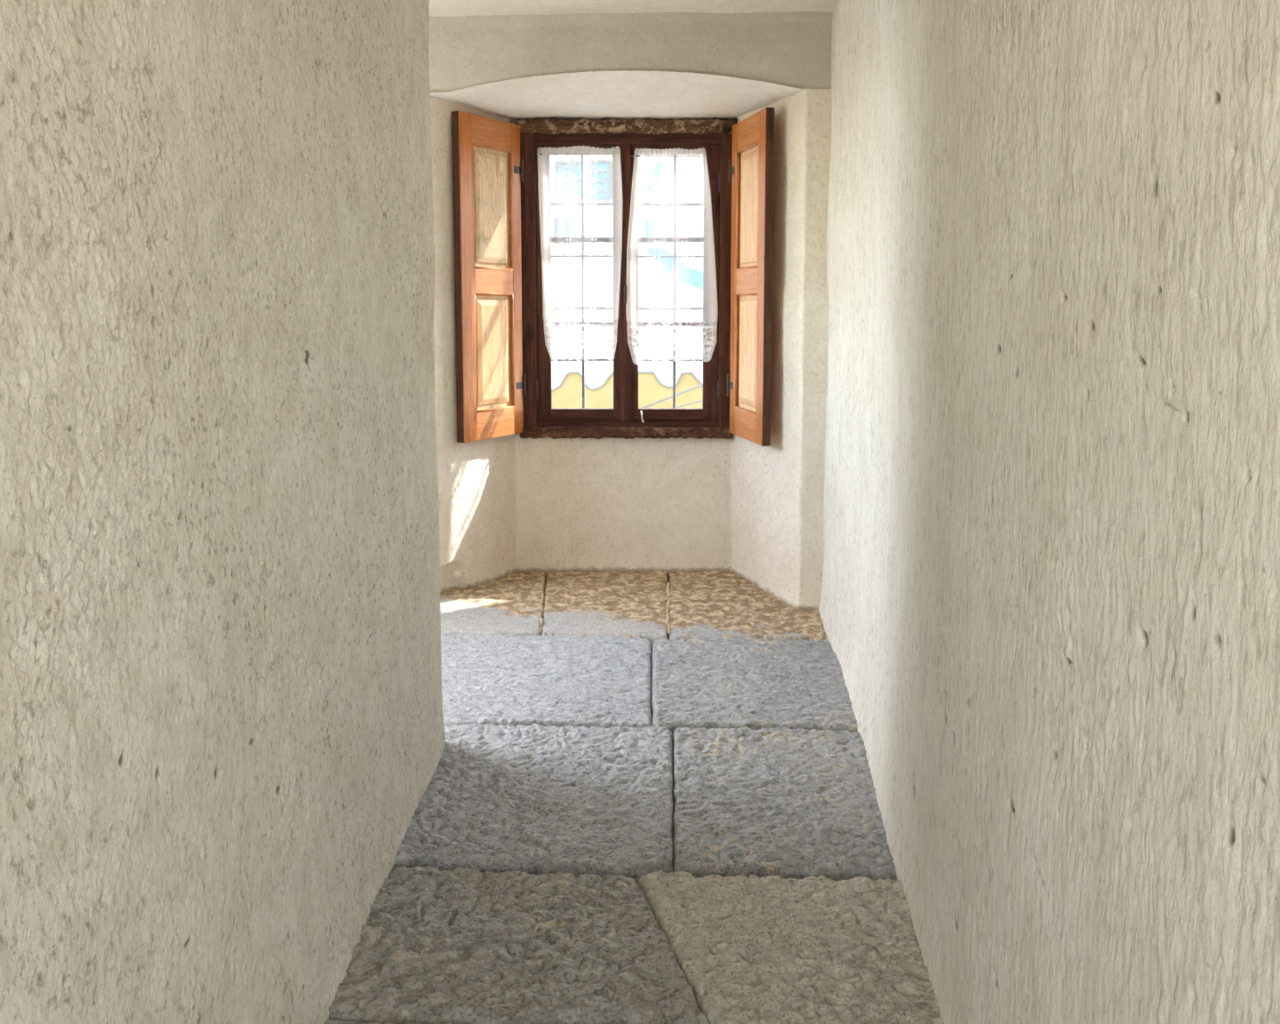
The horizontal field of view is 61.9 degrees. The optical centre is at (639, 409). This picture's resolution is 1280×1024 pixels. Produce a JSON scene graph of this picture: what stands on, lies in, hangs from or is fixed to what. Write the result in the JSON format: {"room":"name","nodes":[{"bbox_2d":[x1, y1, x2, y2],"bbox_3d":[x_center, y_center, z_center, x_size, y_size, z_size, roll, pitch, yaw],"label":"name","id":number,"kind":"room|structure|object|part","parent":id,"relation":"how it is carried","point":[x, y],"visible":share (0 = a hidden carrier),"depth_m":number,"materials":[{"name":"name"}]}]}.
{"room":"hallway","nodes":[
{"label":"hallway","id":0,"kind":"room"},
{"bbox_2d":[0,0,445,1023],"bbox_3d":[-1.185,-0.074,1.658,1.270,2.442,2.614,0,6,0],"label":"wall","id":1,"kind":"structure","parent":0,"point":[222,737],"depth_m":1.40,"materials":[{"name":"paint"}]},
{"bbox_2d":[430,70,806,120],"bbox_3d":[-0.118,-1.319,4.508,1.575,0.096,0.689,0,6,0],"label":"ceiling","id":2,"kind":"structure","parent":0,"point":[624,94],"depth_m":4.46,"materials":[{"name":"paint"}]},
{"bbox_2d":[428,10,832,92],"bbox_3d":[-0.460,-1.416,4.220,2.724,0.311,0.070,0,6,3],"label":"wall","id":3,"kind":"structure","parent":0,"point":[791,49],"depth_m":4.20,"materials":[{"name":"paint"}]},
{"bbox_2d":[430,88,831,610],"bbox_3d":[-0.460,-0.220,4.596,2.720,2.146,0.671,0,6,0],"label":"wall","id":4,"kind":"structure","parent":0,"point":[509,504],"depth_m":4.67,"materials":[{"name":"paint"}]},
{"bbox_2d":[428,0,837,16],"bbox_3d":[-0.090,-1.264,1.331,3.460,0.016,6.100,0,6,0],"label":"ceiling","id":5,"kind":"structure","parent":0,"point":[436,8],"depth_m":4.07,"materials":[{"name":"paint"}]},
{"bbox_2d":[324,570,943,1023],"bbox_3d":[-0.100,1.204,1.723,3.800,0.260,6.789,0,6,0],"label":"floor","id":6,"kind":"structure","parent":0,"point":[650,797],"depth_m":2.54,"materials":[{"name":"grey stone"}]},
{"bbox_2d":[818,0,1279,1023],"bbox_3d":[0.611,-0.153,2.447,0.333,2.442,4.201,0,6,0],"label":"wall","id":7,"kind":"structure","parent":0,"point":[1049,609],"depth_m":1.28,"materials":[{"name":"paint"}]},
{"bbox_3d":[-0.100,-0.545,4.945,4.000,3.200,0.040,0,6,0],"label":"wall","id":8,"kind":"structure","parent":0,"visible":0},
{"bbox_2d":[451,110,526,442],"bbox_3d":[-0.652,-0.568,4.677,0.048,1.389,0.442,3,7,30],"label":"window shutter","id":9,"kind":"object","parent":8,"relation":"attached to","point":[488,167],"visible":1,"depth_m":4.64,"materials":[{"name":"orange wood"}]},
{"bbox_3d":[-0.652,-1.197,4.622,0.030,0.125,0.271,3,7,30],"label":"rail","id":10,"kind":"part","parent":9,"relation":"part of","materials":[{"name":"brown wood"}]},
{"bbox_3d":[-0.652,-0.877,4.654,0.020,0.525,0.277,3,7,30],"label":"panel","id":11,"kind":"part","parent":9,"relation":"part of","materials":[{"name":"brown wood"}]},
{"bbox_3d":[-0.643,-0.876,4.649,0.013,0.532,0.284,3,7,30],"label":"moulding","id":12,"kind":"part","parent":9,"relation":"part of","materials":[{"name":"brown wood"}]},
{"bbox_3d":[-0.652,-0.564,4.686,0.030,0.110,0.271,3,7,30],"label":"rail","id":13,"kind":"part","parent":9,"relation":"part of","materials":[{"name":"brown wood"}]},
{"bbox_3d":[-0.652,-0.256,4.716,0.020,0.516,0.277,3,7,30],"label":"panel","id":14,"kind":"part","parent":9,"relation":"part of","materials":[{"name":"brown wood"}]},
{"bbox_3d":[-0.643,-0.255,4.712,0.013,0.523,0.284,3,7,30],"label":"moulding","id":15,"kind":"part","parent":9,"relation":"part of","materials":[{"name":"brown wood"}]},
{"bbox_3d":[-0.652,0.060,4.748,0.030,0.125,0.271,3,7,30],"label":"rail","id":16,"kind":"part","parent":9,"relation":"part of","materials":[{"name":"brown wood"}]},
{"bbox_2d":[515,118,736,439],"bbox_3d":[-0.062,-0.590,4.900,0.990,1.454,0.114,0,6,0],"label":"window","id":17,"kind":"structure","parent":8,"relation":"in","point":[625,420],"depth_m":4.89,"materials":[{"name":"brown wood"}]},
{"bbox_2d":[534,145,623,361],"bbox_3d":[-0.280,-0.706,4.855,0.404,0.975,0.028,0,6,0],"label":"lace curtain","id":18,"kind":"object","parent":17,"relation":"hanging from","point":[543,154],"visible":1,"depth_m":4.85,"materials":[{"name":"fabric"}]},
{"bbox_2d":[550,155,611,237],"bbox_3d":[-0.273,-0.986,4.952,0.279,0.367,0.073,0,6,0],"label":"muntin","id":19,"kind":"object","parent":17,"relation":"attached to","point":[582,204],"depth_m":4.98,"materials":[{"name":"metal"}]},
{"bbox_3d":[-0.268,-1.186,4.858,0.288,0.042,0.040,0,6,0],"label":"rail","id":20,"kind":"part","parent":17,"relation":"part of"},
{"bbox_2d":[552,242,610,321],"bbox_3d":[-0.272,-0.596,4.991,0.268,0.361,0.073,0,6,0],"label":"muntin","id":21,"kind":"object","parent":17,"relation":"attached to","point":[583,256],"depth_m":5.01,"materials":[{"name":"metal"}]},
{"bbox_2d":[556,327,607,407],"bbox_3d":[-0.270,-0.201,5.031,0.237,0.375,0.073,0,6,0],"label":"muntin","id":22,"kind":"object","parent":17,"relation":"attached to","point":[582,359],"depth_m":5.05,"materials":[{"name":"metal"}]},
{"bbox_3d":[-0.268,0.025,4.979,0.288,0.060,0.040,0,6,0],"label":"rail","id":23,"kind":"part","parent":17,"relation":"part of","materials":[{"name":"brown wood"}]},
{"bbox_3d":[-0.066,-0.527,4.872,0.016,0.080,0.030,0,6,0],"label":"latch handle","id":24,"kind":"part","parent":17,"relation":"part of","materials":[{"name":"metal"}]},
{"bbox_3d":[-0.063,0.103,4.969,0.984,0.061,0.114,0,6,0],"label":"sill","id":25,"kind":"part","parent":17,"relation":"part of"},
{"bbox_3d":[-0.056,0.068,4.976,0.844,0.030,0.060,0,6,0],"label":"sill rail","id":26,"kind":"part","parent":17,"relation":"part of","materials":[{"name":"brown wood"}]},
{"bbox_3d":[0.142,0.025,4.979,0.300,0.060,0.040,0,6,0],"label":"rail","id":27,"kind":"part","parent":17,"relation":"part of","materials":[{"name":"brown wood"}]},
{"bbox_3d":[0.142,-1.186,4.858,0.300,0.042,0.040,0,6,0],"label":"rail","id":28,"kind":"part","parent":17,"relation":"part of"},
{"bbox_2d":[641,157,700,237],"bbox_3d":[0.143,-0.982,4.953,0.266,0.359,0.073,0,6,0],"label":"muntin","id":29,"kind":"object","parent":17,"relation":"attached to","point":[675,204],"depth_m":4.97,"materials":[{"name":"metal"}]},
{"bbox_2d":[639,242,703,321],"bbox_3d":[0.145,-0.596,4.991,0.294,0.361,0.073,0,6,0],"label":"muntin","id":30,"kind":"object","parent":17,"relation":"attached to","point":[675,256],"depth_m":5.02,"materials":[{"name":"metal"}]},
{"bbox_2d":[639,328,703,407],"bbox_3d":[0.146,-0.199,5.031,0.295,0.371,0.073,0,6,0],"label":"muntin","id":31,"kind":"object","parent":17,"relation":"attached to","point":[674,329],"depth_m":5.05,"materials":[{"name":"metal"}]},
{"bbox_2d":[625,147,718,365],"bbox_3d":[0.146,-0.693,4.856,0.419,0.981,0.029,0,6,0],"label":"lace curtain","id":32,"kind":"object","parent":17,"relation":"hanging from","point":[710,292],"visible":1,"depth_m":4.86,"materials":[{"name":"fabric"}]},
{"bbox_2d":[727,107,774,446],"bbox_3d":[0.472,-0.560,4.624,0.048,1.385,0.494,-1,6,-12],"label":"window shutter","id":33,"kind":"object","parent":8,"relation":"attached to","point":[751,164],"visible":1,"depth_m":4.55,"materials":[{"name":"orange wood"}]},
{"bbox_3d":[0.476,0.066,4.687,0.030,0.125,0.312,-1,6,-12],"label":"rail","id":34,"kind":"part","parent":33,"relation":"part of","materials":[{"name":"brown wood"}]},
{"bbox_3d":[0.466,-0.249,4.654,0.013,0.523,0.325,-1,6,-12],"label":"moulding","id":35,"kind":"part","parent":33,"relation":"part of","materials":[{"name":"brown wood"}]},
{"bbox_3d":[0.476,-0.558,4.625,0.030,0.110,0.312,-1,6,-12],"label":"rail","id":36,"kind":"part","parent":33,"relation":"part of","materials":[{"name":"brown wood"}]},
{"bbox_3d":[0.466,-0.869,4.591,0.013,0.528,0.325,-1,6,-12],"label":"moulding","id":37,"kind":"part","parent":33,"relation":"part of","materials":[{"name":"brown wood"}]},
{"bbox_3d":[0.476,-1.187,4.562,0.030,0.125,0.312,-1,6,-12],"label":"rail","id":38,"kind":"part","parent":33,"relation":"part of","materials":[{"name":"brown wood"}]},
{"bbox_3d":[0.476,-0.249,4.655,0.020,0.516,0.318,-1,6,-12],"label":"panel","id":39,"kind":"part","parent":33,"relation":"part of","materials":[{"name":"brown wood"}]},
{"bbox_3d":[0.476,-0.869,4.593,0.020,0.521,0.318,-1,6,-12],"label":"panel","id":40,"kind":"part","parent":33,"relation":"part of","materials":[{"name":"brown wood"}]},
{"label":"outside","id":41,"kind":"structure","parent":0,"visible":0},
{"label":"ground","id":42,"kind":"structure","parent":41,"visible":0},
{"bbox_2d":[550,154,703,408],"bbox_3d":[0.000,-1.338,14.388,14.800,8.700,5.900,0,6,0],"label":"building","id":43,"kind":"structure","parent":42,"relation":"on","point":[655,380],"depth_m":11.91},
{"bbox_2d":[641,384,702,407],"bbox_3d":[0.345,1.563,9.201,1.414,3.958,0.032,0,6,0],"label":"handrail","id":44,"kind":"object","parent":42,"relation":"on","point":[699,386],"visible":0.15,"depth_m":9.03,"materials":[{"name":"grey metal"}]},
{"bbox_3d":[0.376,-0.037,9.041,1.208,0.346,0.014,0,6,0],"label":"rail","id":45,"kind":"part","parent":44,"relation":"part of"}
]}

